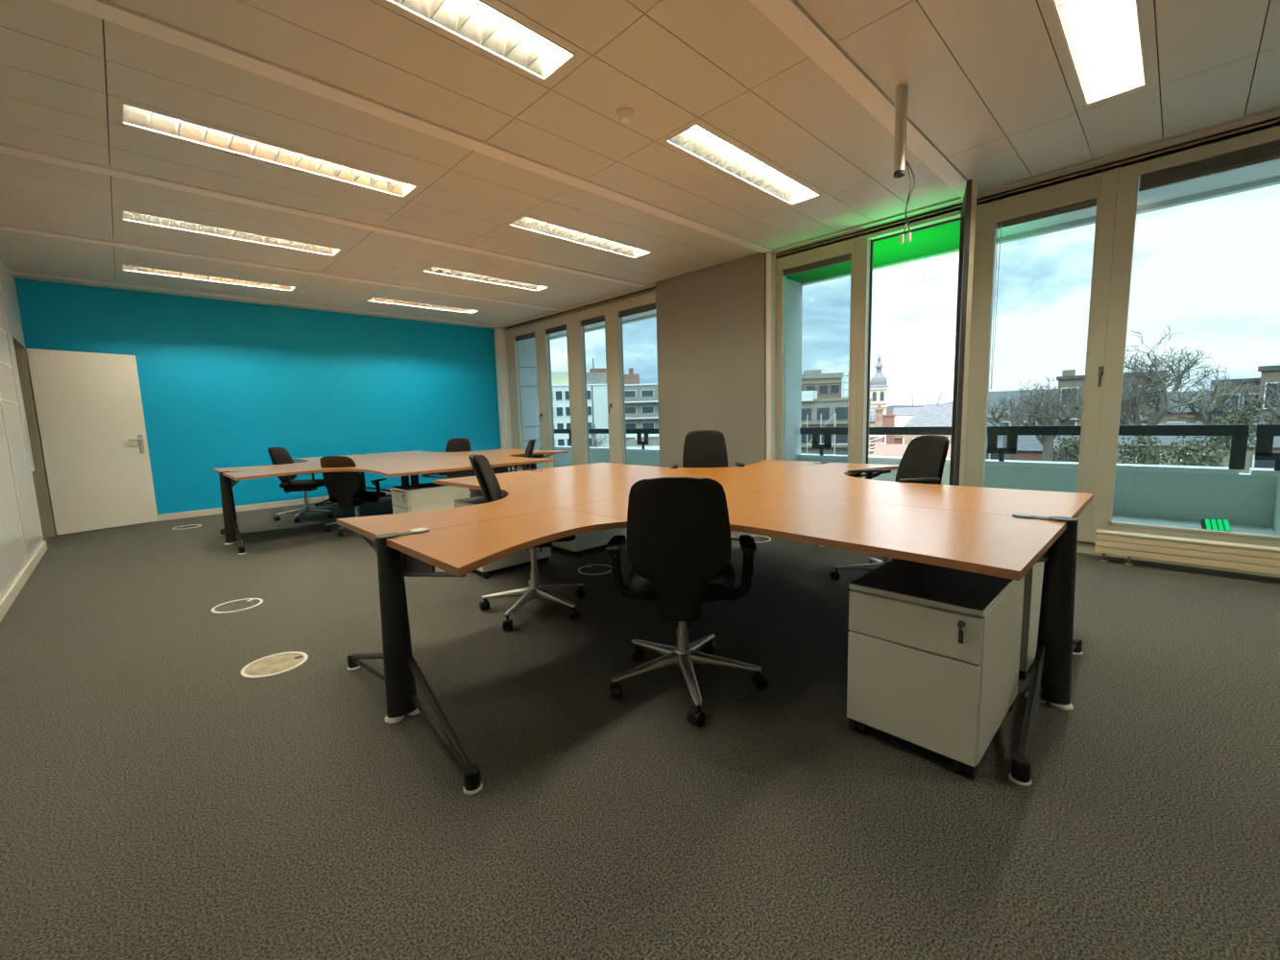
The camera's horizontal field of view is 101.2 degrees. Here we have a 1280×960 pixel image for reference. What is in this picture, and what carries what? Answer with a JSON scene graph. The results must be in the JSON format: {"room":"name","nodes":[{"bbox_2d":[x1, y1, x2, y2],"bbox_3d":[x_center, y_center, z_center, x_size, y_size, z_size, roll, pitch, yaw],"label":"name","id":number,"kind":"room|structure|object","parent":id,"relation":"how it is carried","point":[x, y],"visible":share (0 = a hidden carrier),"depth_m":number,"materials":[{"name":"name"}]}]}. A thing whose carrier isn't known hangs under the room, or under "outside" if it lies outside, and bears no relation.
{"room":"open-plan office","nodes":[
{"label":"open-plan office","id":0,"kind":"room"},
{"bbox_2d":[0,258,55,600],"bbox_3d":[-2.936,-0.601,1.850,0.100,3.300,12.020,-8,9,-44],"label":"wall","id":1,"kind":"structure","parent":0,"point":[12,551],"depth_m":4.65,"materials":[{"name":"white paint"}]},
{"bbox_2d":[0,328,28,601],"bbox_3d":[-3.060,-0.507,2.067,0.008,2.870,8.530,-8,9,-44],"label":"trim","id":2,"kind":"structure","parent":1,"relation":"attached to","point":[4,332],"depth_m":4.47,"materials":[{"name":"beige"}]},
{"bbox_2d":[0,264,34,472],"bbox_3d":[-6.193,-1.145,5.129,0.128,2.146,0.235,-8,9,-44],"label":"trim","id":3,"kind":"structure","parent":1,"relation":"attached to","point":[3,299],"depth_m":5.14,"materials":[{"name":"white paint"}]},
{"bbox_2d":[0,540,47,622],"bbox_3d":[-2.408,1.027,1.633,0.016,0.090,10.760,-8,9,-44],"label":"baseboard","id":4,"kind":"structure","parent":1,"relation":"attached to","point":[14,590],"depth_m":4.08,"materials":[{"name":"beige wood"}]},
{"bbox_2d":[11,333,55,537],"bbox_3d":[-6.596,-0.398,5.659,0.114,2.200,0.985,-8,9,-44],"label":"trim","id":5,"kind":"structure","parent":1,"relation":"attached to","point":[38,475],"depth_m":6.00,"materials":[{"name":"beige"}]},
{"bbox_2d":[0,0,978,327],"bbox_3d":[-0.729,-2.221,3.720,5.975,0.032,11.792,-8,9,-44],"label":"ceiling beams","id":6,"kind":"structure","parent":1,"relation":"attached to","point":[789,16],"depth_m":3.38,"materials":[{"name":"white paint"}]},
{"bbox_2d":[14,278,501,514],"bbox_3d":[-5.487,-1.242,7.816,7.860,3.300,0.120,-8,9,-44],"label":"wall","id":7,"kind":"structure","parent":0,"point":[223,383],"depth_m":7.72,"materials":[{"name":"teal paint"}]},
{"bbox_2d":[24,348,158,535],"bbox_3d":[-6.622,-0.470,6.423,0.106,2.147,0.925,2,8,30],"label":"door","id":8,"kind":"structure","parent":7,"relation":"in","point":[88,407],"depth_m":6.39,"materials":[{"name":"white laminate"}]},
{"bbox_2d":[157,488,391,521],"bbox_3d":[-4.866,0.282,8.471,6.140,0.085,0.016,-8,9,-44],"label":"baseboard","id":9,"kind":"structure","parent":7,"relation":"attached to","point":[183,515],"depth_m":7.63,"materials":[{"name":"beige"}]},
{"bbox_2d":[493,327,512,470],"bbox_3d":[-2.595,-1.452,10.334,0.320,2.956,0.320,-8,9,-44],"label":"trim","id":10,"kind":"structure","parent":7,"relation":"attached to","point":[499,333],"depth_m":10.16,"materials":[{"name":"white paint"}]},
{"bbox_2d":[518,338,555,469],"bbox_3d":[-2.436,-1.627,11.262,1.230,2.875,0.200,-8,9,-44],"label":"wall","id":11,"kind":"structure","parent":0,"point":[527,348],"depth_m":11.19,"materials":[{"name":"concrete"}]},
{"bbox_2d":[0,488,1279,959],"bbox_3d":[-1.188,0.890,3.708,7.860,0.200,12.220,-8,9,-44],"label":"floor","id":12,"kind":"structure","parent":0,"point":[159,800],"depth_m":1.75,"materials":[{"name":"carpet"}]},
{"bbox_2d":[211,598,263,613],"bbox_3d":[-2.722,0.849,3.557,0.280,0.005,0.280,-1,7,6],"label":"floor outlet","id":13,"kind":"object","parent":12,"relation":"on","point":[239,605],"visible":1,"depth_m":3.55,"materials":[{"name":"white plastic"}]},
{"bbox_2d":[241,652,308,678],"bbox_3d":[-1.844,0.931,2.658,0.280,0.005,0.280,-8,9,-44],"label":"floor outlet","id":14,"kind":"object","parent":12,"relation":"on","point":[274,664],"visible":1,"depth_m":2.65,"materials":[{"name":"white plastic"}]},
{"bbox_2d":[267,446,334,523],"bbox_3d":[-4.374,0.033,6.822,0.696,0.942,0.687,-2,7,-4],"label":"office chair","id":15,"kind":"object","parent":12,"relation":"on","point":[278,455],"visible":0.76,"depth_m":6.76,"materials":[{"name":"black metal"}]},
{"bbox_2d":[212,453,405,507],"bbox_3d":[-4.059,0.094,7.022,2.540,0.756,1.974,-8,9,-44],"label":"desk","id":16,"kind":"object","parent":12,"relation":"on","point":[357,458],"visible":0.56,"depth_m":6.70,"materials":[{"name":"brown wood"}]},
{"bbox_2d":[218,458,473,555],"bbox_3d":[-3.189,0.237,5.622,1.924,0.756,2.590,-8,9,-44],"label":"desk","id":17,"kind":"object","parent":12,"relation":"on","point":[405,468],"visible":0.96,"depth_m":5.41,"materials":[{"name":"brown wood"}]},
{"bbox_2d":[320,456,386,536],"bbox_3d":[-3.240,0.142,5.937,0.696,0.872,0.667,-1,7,4],"label":"office chair","id":18,"kind":"object","parent":12,"relation":"on","point":[344,488],"visible":0.82,"depth_m":5.72,"materials":[{"name":"black metal"}]},
{"bbox_2d":[390,482,470,513],"bbox_3d":[-2.105,0.337,5.299,0.648,0.573,0.420,-8,9,-44],"label":"drawer pedestal","id":19,"kind":"object","parent":12,"relation":"on","point":[426,496],"visible":0.38,"depth_m":5.11,"materials":[{"name":"beige metal"}]},
{"bbox_2d":[438,437,471,495],"bbox_3d":[-2.887,-0.175,8.212,0.689,0.942,0.665,0,7,13],"label":"office chair","id":20,"kind":"object","parent":12,"relation":"on","point":[455,445],"visible":0.25,"depth_m":8.37,"materials":[{"name":"black fabric"}]},
{"bbox_2d":[363,448,553,484],"bbox_3d":[-2.689,-0.043,7.847,1.924,0.756,2.590,-8,9,-44],"label":"desk","id":21,"kind":"object","parent":12,"relation":"on","point":[418,453],"visible":0.21,"depth_m":7.72,"materials":[{"name":"brown wood"}]},
{"bbox_2d":[336,468,637,540],"bbox_3d":[-0.778,0.401,3.674,2.520,0.756,1.939,-8,9,-44],"label":"desk","id":22,"kind":"object","parent":12,"relation":"on","point":[528,491],"visible":0.48,"depth_m":2.90,"materials":[{"name":"brown wood"}]},
{"bbox_2d":[413,449,568,496],"bbox_3d":[-1.819,0.099,6.447,2.540,0.756,1.974,-8,9,-44],"label":"desk","id":23,"kind":"object","parent":12,"relation":"on","point":[500,462],"visible":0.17,"depth_m":5.97,"materials":[{"name":"brown wood"}]},
{"bbox_2d":[454,493,551,578],"bbox_3d":[-1.132,0.427,4.311,0.648,0.573,0.420,-8,9,-44],"label":"drawer pedestal","id":24,"kind":"object","parent":12,"relation":"on","point":[523,557],"visible":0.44,"depth_m":4.17,"materials":[{"name":"beige metal"}]},
{"bbox_2d":[468,454,584,629],"bbox_3d":[-0.698,0.326,3.284,0.673,0.992,0.680,-3,7,-7],"label":"office chair","id":25,"kind":"object","parent":12,"relation":"on","point":[488,482],"visible":0.52,"depth_m":3.23,"materials":[{"name":"black metal"}]},
{"bbox_2d":[550,528,627,556],"bbox_3d":[-0.477,0.341,4.877,0.648,0.573,0.420,-8,9,-44],"label":"drawer pedestal","id":26,"kind":"object","parent":12,"relation":"on","point":[585,542],"visible":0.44,"depth_m":4.67,"materials":[{"name":"beige metal"}]},
{"bbox_2d":[605,476,768,726],"bbox_3d":[0.205,0.431,2.296,0.687,0.967,0.695,-1,7,7],"label":"office chair","id":27,"kind":"object","parent":12,"relation":"on","point":[678,537],"visible":1,"depth_m":2.06,"materials":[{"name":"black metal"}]},
{"bbox_2d":[346,488,1066,795],"bbox_3d":[0.082,0.541,2.299,1.924,0.756,2.534,-8,9,-44],"label":"desk","id":28,"kind":"object","parent":12,"relation":"on","point":[998,545],"visible":0.91,"depth_m":2.05,"materials":[{"name":"brown wood"}]},
{"bbox_2d":[670,430,745,550],"bbox_3d":[0.606,0.095,4.657,0.686,1.052,0.670,1,7,21],"label":"office chair","id":29,"kind":"object","parent":12,"relation":"on","point":[702,448],"visible":0.29,"depth_m":4.80,"materials":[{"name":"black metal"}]},
{"bbox_2d":[536,459,891,547],"bbox_3d":[0.593,0.262,4.514,1.924,0.756,2.534,-8,9,-44],"label":"desk","id":30,"kind":"object","parent":12,"relation":"on","point":[638,472],"visible":0.34,"depth_m":4.34,"materials":[{"name":"brown wood"}]},
{"bbox_2d":[829,434,949,580],"bbox_3d":[1.702,0.212,3.580,0.667,1.012,0.679,-3,7,-9],"label":"office chair","id":31,"kind":"object","parent":12,"relation":"on","point":[923,461],"visible":0.4,"depth_m":3.58,"materials":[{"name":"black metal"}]},
{"bbox_2d":[717,462,1093,786],"bbox_3d":[1.452,0.401,3.139,2.520,0.756,1.939,-8,9,-44],"label":"desk","id":32,"kind":"object","parent":12,"relation":"on","point":[1050,682],"visible":0.84,"depth_m":2.31,"materials":[{"name":"brown wood"}]},
{"bbox_2d":[846,558,1024,778],"bbox_3d":[1.121,0.640,1.992,0.648,0.573,0.420,-8,9,-44],"label":"drawer pedestal","id":33,"kind":"object","parent":12,"relation":"on","point":[933,651],"visible":0.93,"depth_m":1.79,"materials":[{"name":"white metal"}]},
{"bbox_2d":[1018,561,1044,679],"bbox_3d":[1.742,0.549,2.609,0.648,0.573,0.420,-8,9,-44],"label":"drawer pedestal","id":34,"kind":"object","parent":12,"relation":"on","point":[1033,579],"visible":0.15,"depth_m":2.27,"materials":[{"name":"white metal"}]},
{"bbox_2d":[1094,529,1279,575],"bbox_3d":[4.145,0.561,3.348,0.100,0.236,1.893,-8,9,-44],"label":"radiator","id":35,"kind":"object","parent":12,"relation":"on","point":[1262,559],"visible":1,"depth_m":3.63,"materials":[{"name":"beige metal"}]},
{"bbox_2d":[0,0,1279,328],"bbox_3d":[-0.851,-2.239,3.844,5.971,0.020,11.886,-8,9,-44],"label":"ceiling panels","id":36,"kind":"object","parent":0,"point":[993,84],"visible":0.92,"depth_m":3.20,"materials":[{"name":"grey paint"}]},
{"bbox_2d":[121,264,295,290],"bbox_3d":[-5.068,-2.465,6.264,1.600,0.141,0.264,-8,9,-44],"label":"ceiling light","id":37,"kind":"object","parent":36,"relation":"attached to","point":[124,267],"visible":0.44,"depth_m":6.27,"materials":[{"name":"white plastic"}]},
{"bbox_2d":[121,210,340,256],"bbox_3d":[-3.706,-2.338,4.881,1.600,0.141,0.264,-8,9,-44],"label":"ceiling light","id":38,"kind":"object","parent":36,"relation":"attached to","point":[127,215],"visible":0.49,"depth_m":4.86,"materials":[{"name":"white plastic"}]},
{"bbox_2d":[120,101,417,197],"bbox_3d":[-2.344,-2.212,3.498,1.600,0.141,0.264,-8,9,-44],"label":"ceiling light","id":39,"kind":"object","parent":36,"relation":"attached to","point":[131,115],"visible":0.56,"depth_m":3.43,"materials":[{"name":"white plastic"}]},
{"bbox_2d":[367,296,478,313],"bbox_3d":[-3.263,-2.726,8.018,1.600,0.141,0.264,-8,9,-44],"label":"ceiling light","id":40,"kind":"object","parent":36,"relation":"attached to","point":[378,300],"visible":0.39,"depth_m":8.03,"materials":[{"name":"white plastic"}]},
{"bbox_2d":[386,0,575,80],"bbox_3d":[-0.983,-2.085,2.115,1.600,0.141,0.264,-8,9,-44],"label":"ceiling light","id":41,"kind":"object","parent":36,"relation":"attached to","point":[476,22],"visible":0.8,"depth_m":2.47,"materials":[{"name":"white"}]},
{"bbox_2d":[422,265,548,290],"bbox_3d":[-1.901,-2.599,6.635,1.600,0.141,0.264,-8,9,-44],"label":"ceiling light","id":42,"kind":"object","parent":36,"relation":"attached to","point":[432,269],"visible":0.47,"depth_m":6.64,"materials":[{"name":"white plastic"}]},
{"bbox_2d":[508,216,651,258],"bbox_3d":[-0.539,-2.473,5.251,1.600,0.141,0.264,-8,9,-44],"label":"ceiling light","id":43,"kind":"object","parent":36,"relation":"attached to","point":[525,223],"visible":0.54,"depth_m":5.24,"materials":[{"name":"white plastic"}]},
{"bbox_2d":[664,123,820,204],"bbox_3d":[0.823,-2.346,3.868,1.600,0.141,0.264,-8,9,-44],"label":"ceiling light","id":44,"kind":"object","parent":36,"relation":"attached to","point":[695,140],"visible":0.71,"depth_m":3.81,"materials":[{"name":"white plastic"}]},
{"bbox_2d":[893,85,915,243],"bbox_3d":[1.500,-1.774,2.991,0.117,0.826,0.060,-4,7,-17],"label":"pole","id":45,"kind":"object","parent":36,"relation":"hanging from","point":[901,106],"visible":1,"depth_m":2.95,"materials":[{"name":"silver metal"}]},
{"bbox_2d":[1052,0,1147,104],"bbox_3d":[2.184,-2.220,2.485,1.600,0.141,0.264,-8,9,-44],"label":"ceiling light","id":46,"kind":"object","parent":36,"relation":"attached to","point":[1103,39],"visible":0.95,"depth_m":2.66,"materials":[{"name":"white plastic"}]},
{"bbox_2d":[102,0,1270,272],"bbox_3d":[-0.746,-2.443,3.838,6.360,0.100,12.220,-8,9,-44],"label":"ceiling","id":47,"kind":"structure","parent":0,"point":[1154,0],"depth_m":3.02,"materials":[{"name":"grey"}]},
{"bbox_2d":[655,252,766,467],"bbox_3d":[0.954,-1.192,6.708,0.335,3.100,1.680,-8,9,-44],"label":"wall","id":48,"kind":"structure","parent":0,"point":[712,321],"depth_m":6.44,"materials":[{"name":"grey paint"}]},
{"bbox_2d":[505,319,546,471],"bbox_3d":[-2.108,-1.437,9.778,0.160,2.830,1.155,-8,9,-44],"label":"window","id":49,"kind":"structure","parent":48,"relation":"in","point":[514,335],"depth_m":9.91,"materials":[{"name":"beige wood"}]},
{"bbox_2d":[539,311,579,468],"bbox_3d":[-1.349,-1.371,9.044,0.106,2.830,0.960,-8,9,-44],"label":"window","id":50,"kind":"structure","parent":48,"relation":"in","point":[561,323],"depth_m":8.93,"materials":[{"name":"beige wood"}]},
{"bbox_2d":[573,300,616,464],"bbox_3d":[-0.707,-1.306,8.354,0.160,2.830,0.930,-8,9,-44],"label":"window","id":51,"kind":"structure","parent":48,"relation":"in","point":[595,314],"depth_m":8.42,"materials":[{"name":"beige wood"}]},
{"bbox_2d":[610,289,655,464],"bbox_3d":[0.000,-1.245,7.674,0.106,2.830,1.035,-8,9,-44],"label":"window","id":52,"kind":"structure","parent":48,"relation":"in","point":[626,306],"depth_m":7.87,"materials":[{"name":"beige wood"}]},
{"bbox_2d":[618,303,655,317],"bbox_3d":[-0.030,-2.421,7.501,0.030,0.086,0.785,-8,9,-44],"label":"blind","id":53,"kind":"object","parent":52,"relation":"attached to","point":[639,308],"depth_m":7.51,"materials":[{"name":"grey fabric"}]},
{"bbox_2d":[766,252,775,459],"bbox_3d":[1.575,-1.064,6.098,0.320,2.956,0.065,-8,9,-44],"label":"trim","id":54,"kind":"structure","parent":48,"relation":"attached to","point":[770,256],"depth_m":5.95,"materials":[{"name":"white paint"}]},
{"bbox_2d":[775,234,860,463],"bbox_3d":[1.919,-1.067,5.726,0.106,2.830,0.945,-8,9,-44],"label":"window","id":55,"kind":"structure","parent":48,"relation":"in","point":[845,251],"depth_m":5.52,"materials":[{"name":"beige"}]},
{"bbox_2d":[785,220,960,283],"bbox_3d":[2.564,-2.578,5.987,1.370,0.021,2.260,-8,9,-44],"label":"window blind","id":56,"kind":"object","parent":48,"relation":"attached to","point":[942,238],"depth_m":5.82,"materials":[{"name":"green fabric"}]},
{"bbox_2d":[491,97,1279,329],"bbox_3d":[1.429,-2.557,5.969,0.240,0.042,12.020,-8,9,-44],"label":"trim","id":57,"kind":"structure","parent":48,"relation":"attached to","point":[1273,112],"depth_m":4.15,"materials":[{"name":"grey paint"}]},
{"bbox_2d":[505,120,1279,330],"bbox_3d":[1.459,-2.501,6.004,0.120,0.036,12.020,-8,9,-44],"label":"trim","id":58,"kind":"structure","parent":48,"relation":"attached to","point":[1275,124],"depth_m":4.09,"materials":[{"name":"beige"}]},
{"bbox_2d":[855,178,977,485],"bbox_3d":[2.641,-0.972,4.761,0.624,2.830,1.439,-3,7,-10],"label":"window","id":59,"kind":"structure","parent":48,"relation":"in","point":[966,215],"depth_m":4.67,"materials":[{"name":"beige metal"}]},
{"bbox_2d":[964,165,1118,542],"bbox_3d":[3.232,-0.940,4.354,0.160,2.830,0.930,-8,9,-44],"label":"window","id":60,"kind":"structure","parent":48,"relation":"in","point":[1082,193],"depth_m":4.18,"materials":[{"name":"beige"}]},
{"bbox_2d":[996,198,1096,228],"bbox_3d":[3.225,-2.118,4.195,0.030,0.046,0.635,-8,9,-44],"label":"blind","id":61,"kind":"object","parent":60,"relation":"attached to","point":[1079,204],"depth_m":4.17,"materials":[{"name":"grey fabric"}]},
{"bbox_2d":[1076,540,1279,578],"bbox_3d":[1.349,0.317,6.631,0.190,0.100,10.900,-8,9,-44],"label":"trim","id":62,"kind":"structure","parent":48,"relation":"attached to","point":[1086,547],"depth_m":3.94,"materials":[{"name":"beige wood"}]},
{"bbox_2d":[1090,120,1279,547],"bbox_3d":[3.947,-0.878,3.665,0.106,2.830,1.060,-8,9,-44],"label":"window","id":63,"kind":"structure","parent":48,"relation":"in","point":[1261,146],"depth_m":3.85,"materials":[{"name":"beige"}]},
{"bbox_2d":[1138,140,1279,192],"bbox_3d":[3.902,-2.115,3.499,0.030,0.106,0.838,-8,9,-44],"label":"blind","id":64,"kind":"object","parent":63,"relation":"attached to","point":[1262,151],"depth_m":3.54,"materials":[{"name":"grey fabric"}]},
{"bbox_2d":[785,278,802,460],"bbox_3d":[1.761,-1.242,7.035,1.280,2.875,0.180,-8,9,-44],"label":"wall","id":65,"kind":"structure","parent":0,"point":[793,289],"depth_m":7.23,"materials":[{"name":"paint"}]},
{"bbox_2d":[554,445,1279,476],"bbox_3d":[2.829,-0.298,6.977,0.230,0.045,18.000,-8,9,-44],"label":"trim","id":66,"kind":"structure","parent":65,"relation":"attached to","point":[1011,463],"depth_m":5.33,"materials":[{"name":"silver metal"}]},
{"bbox_2d":[554,428,658,449],"bbox_3d":[0.085,-0.752,9.634,0.070,0.382,5.720,-8,9,-44],"label":"balcony railing","id":67,"kind":"object","parent":66,"relation":"on","point":[639,431],"visible":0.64,"depth_m":9.76,"materials":[{"name":"black metal"}]},
{"bbox_2d":[799,424,1249,469],"bbox_3d":[3.717,-0.415,5.945,0.070,0.382,4.135,-8,9,-44],"label":"balcony railing","id":68,"kind":"object","parent":66,"relation":"on","point":[1239,433],"visible":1,"depth_m":5.45,"materials":[{"name":"black metal"}]},
{"bbox_2d":[1254,424,1279,470],"bbox_3d":[6.435,-0.162,3.185,0.070,0.382,3.540,-8,9,-44],"label":"balcony railing","id":69,"kind":"object","parent":66,"relation":"on","point":[1265,433],"visible":1,"depth_m":4.37,"materials":[{"name":"black metal"}]},
{"bbox_2d":[538,468,1278,535],"bbox_3d":[2.456,0.416,6.675,1.430,0.430,18.000,-8,9,-44],"label":"floor","id":70,"kind":"structure","parent":0,"point":[1154,520],"depth_m":4.61,"materials":[{"name":"concrete"}]},
{"bbox_2d":[554,448,1277,526],"bbox_3d":[2.833,-0.049,7.004,0.160,0.455,18.000,-8,9,-44],"label":"parapet","id":71,"kind":"object","parent":70,"relation":"on","point":[1243,498],"depth_m":4.89,"materials":[{"name":"white"}]},
{"bbox_2d":[549,158,1279,339],"bbox_3d":[2.302,-2.701,6.239,1.390,0.270,18.000,-8,9,-44],"label":"soffit","id":72,"kind":"structure","parent":0,"point":[1265,174],"depth_m":4.67,"materials":[{"name":"white paint"}]},
{"label":"outside","id":73,"kind":"structure","parent":0,"visible":0},
{"bbox_3d":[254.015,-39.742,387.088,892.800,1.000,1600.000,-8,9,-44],"label":"ground","id":74,"kind":"structure","parent":73,"visible":0},
{"bbox_2d":[551,358,609,447],"bbox_3d":[-14.995,-11.097,103.919,18.687,24.590,12.300,-3,7,-8],"label":"apartment building","id":75,"kind":"structure","parent":74,"relation":"on","point":[596,378],"depth_m":98.31,"materials":[{"name":"grey"}]},
{"bbox_2d":[624,367,658,428],"bbox_3d":[5.140,-10.675,100.391,17.535,23.450,13.370,-1,7,3],"label":"balcony building","id":76,"kind":"structure","parent":74,"relation":"on","point":[641,400],"depth_m":94.63,"materials":[{"name":"white concrete"}]},
{"bbox_2d":[626,434,659,449],"bbox_3d":[3.919,-0.345,64.890,11.280,11.440,10.640,-1,7,3],"label":"building","id":77,"kind":"structure","parent":74,"relation":"on","point":[631,439],"depth_m":59.68,"materials":[{"name":"white concrete"}]},
{"bbox_2d":[801,369,843,398],"bbox_3d":[26.128,-7.504,85.438,9.477,19.515,14.300,-1,7,8],"label":"building","id":78,"kind":"structure","parent":74,"relation":"on","point":[827,385],"depth_m":77.35,"materials":[{"name":"concrete"}]},
{"bbox_2d":[800,390,871,455],"bbox_3d":[22.676,-2.607,62.099,7.369,15.530,10.850,2,8,29],"label":"building","id":79,"kind":"structure","parent":74,"relation":"on","point":[812,406],"depth_m":57.38,"materials":[{"name":"beige concrete"}]},
{"bbox_2d":[869,353,888,414],"bbox_3d":[102.178,-35.323,225.480,7.800,37.190,7.800,1,7,24],"label":"tower","id":80,"kind":"structure","parent":74,"relation":"on","point":[879,387],"depth_m":222.46,"materials":[{"name":"beige stone"}]},
{"bbox_2d":[893,407,921,444],"bbox_3d":[57.924,-8.469,110.545,8.576,13.670,10.500,2,8,28],"label":"house","id":81,"kind":"structure","parent":74,"relation":"on","point":[904,415],"depth_m":107.21,"materials":[{"name":"grey"}]},
{"bbox_2d":[872,444,950,458],"bbox_3d":[18.493,3.132,34.366,5.974,10.958,5.500,2,8,28],"label":"house","id":82,"kind":"structure","parent":74,"relation":"on","point":[897,450],"depth_m":34.09,"materials":[{"name":"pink brick"}]},
{"bbox_2d":[903,392,1003,444],"bbox_3d":[25.764,0.005,43.706,6.618,14.536,9.500,2,8,30],"label":"house","id":83,"kind":"structure","parent":74,"relation":"on","point":[938,414],"depth_m":41.23,"materials":[{"name":"beige brick"}]},
{"bbox_2d":[987,394,1036,459],"bbox_3d":[21.850,1.877,31.720,3.379,13.899,2.974,-1,7,9],"label":"bare tree","id":84,"kind":"object","parent":74,"relation":"on","point":[996,420],"visible":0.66,"depth_m":31.04,"materials":[{"name":"brown plant"}]},
{"bbox_2d":[988,388,1057,426],"bbox_3d":[40.737,-2.345,58.227,8.488,14.906,10.500,3,8,35],"label":"house","id":85,"kind":"structure","parent":74,"relation":"on","point":[992,396],"depth_m":55.56,"materials":[{"name":"beige brick"}]},
{"bbox_2d":[985,434,1079,461],"bbox_3d":[27.911,2.160,38.261,8.252,11.430,6.500,3,8,36],"label":"house","id":86,"kind":"structure","parent":74,"relation":"on","point":[1028,447],"depth_m":35.60,"materials":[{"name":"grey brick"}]},
{"bbox_2d":[998,375,1084,461],"bbox_3d":[19.988,2.228,26.082,4.283,14.647,3.872,4,9,41],"label":"bare tree","id":87,"kind":"object","parent":74,"relation":"on","point":[1047,442],"visible":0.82,"depth_m":25.56,"materials":[{"name":"brown plant"}]},
{"bbox_2d":[1051,435,1080,462],"bbox_3d":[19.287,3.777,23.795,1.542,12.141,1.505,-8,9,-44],"label":"shrub","id":88,"kind":"object","parent":74,"relation":"on","point":[1074,452],"visible":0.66,"depth_m":23.14,"materials":[{"name":"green plant"}]},
{"bbox_2d":[1055,369,1167,425],"bbox_3d":[44.318,-2.242,50.319,7.222,16.377,10.300,4,9,41],"label":"brick building","id":89,"kind":"structure","parent":74,"relation":"on","point":[1069,376],"depth_m":47.43,"materials":[{"name":"brick"}]},
{"bbox_2d":[1116,435,1167,464],"bbox_3d":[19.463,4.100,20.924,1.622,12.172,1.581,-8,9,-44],"label":"shrub","id":90,"kind":"object","parent":74,"relation":"on","point":[1141,455],"visible":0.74,"depth_m":20.12,"materials":[{"name":"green plant"}]},
{"bbox_2d":[1055,324,1252,463],"bbox_3d":[21.127,1.903,21.977,6.048,16.201,4.810,1,7,21],"label":"bare tree","id":91,"kind":"object","parent":74,"relation":"on","point":[1164,398],"visible":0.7,"depth_m":21.04,"materials":[{"name":"brown plant"}]},
{"bbox_2d":[1153,390,1211,423],"bbox_3d":[45.344,-0.247,43.395,9.500,14.002,4.653,-8,9,-43],"label":"house","id":92,"kind":"structure","parent":74,"relation":"on","point":[1188,412],"depth_m":40.45,"materials":[{"name":"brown brick"}]},
{"bbox_2d":[1160,435,1230,466],"bbox_3d":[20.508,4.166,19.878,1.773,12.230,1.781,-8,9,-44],"label":"shrub","id":93,"kind":"object","parent":74,"relation":"on","point":[1195,446],"visible":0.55,"depth_m":19.17,"materials":[{"name":"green plant"}]},
{"bbox_2d":[1116,422,1279,473],"bbox_3d":[33.454,2.685,30.440,6.500,11.930,9.709,-8,9,-41],"label":"house","id":94,"kind":"structure","parent":74,"relation":"on","point":[1250,462],"depth_m":28.96,"materials":[{"name":"beige brick"}]},
{"bbox_2d":[1167,375,1277,466],"bbox_3d":[25.060,2.575,23.373,3.396,14.312,3.359,-1,7,3],"label":"bare tree","id":95,"kind":"object","parent":74,"relation":"on","point":[1202,418],"visible":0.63,"depth_m":22.81,"materials":[{"name":"brown plant"}]},
{"bbox_2d":[1210,378,1260,423],"bbox_3d":[45.477,-0.213,40.303,9.300,14.660,3.036,-8,9,-41],"label":"brick building","id":96,"kind":"structure","parent":74,"relation":"on","point":[1257,382],"depth_m":36.58,"materials":[{"name":"brick"}]},
{"bbox_2d":[1210,404,1268,451],"bbox_3d":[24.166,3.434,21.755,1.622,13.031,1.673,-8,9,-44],"label":"shrub","id":97,"kind":"object","parent":74,"relation":"on","point":[1243,421],"visible":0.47,"depth_m":20.95,"materials":[{"name":"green plant"}]},
{"bbox_2d":[1225,376,1279,424],"bbox_3d":[25.808,2.877,21.274,3.152,14.170,3.589,-1,7,9],"label":"bare tree","id":98,"kind":"object","parent":74,"relation":"on","point":[1276,412],"visible":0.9,"depth_m":20.98,"materials":[{"name":"brown plant"}]},
{"bbox_2d":[1256,364,1279,422],"bbox_3d":[45.680,0.295,33.428,9.300,15.272,8.641,-7,8,-36],"label":"brick building","id":99,"kind":"structure","parent":74,"relation":"on","point":[1270,372],"depth_m":33.07,"materials":[{"name":"brick"}]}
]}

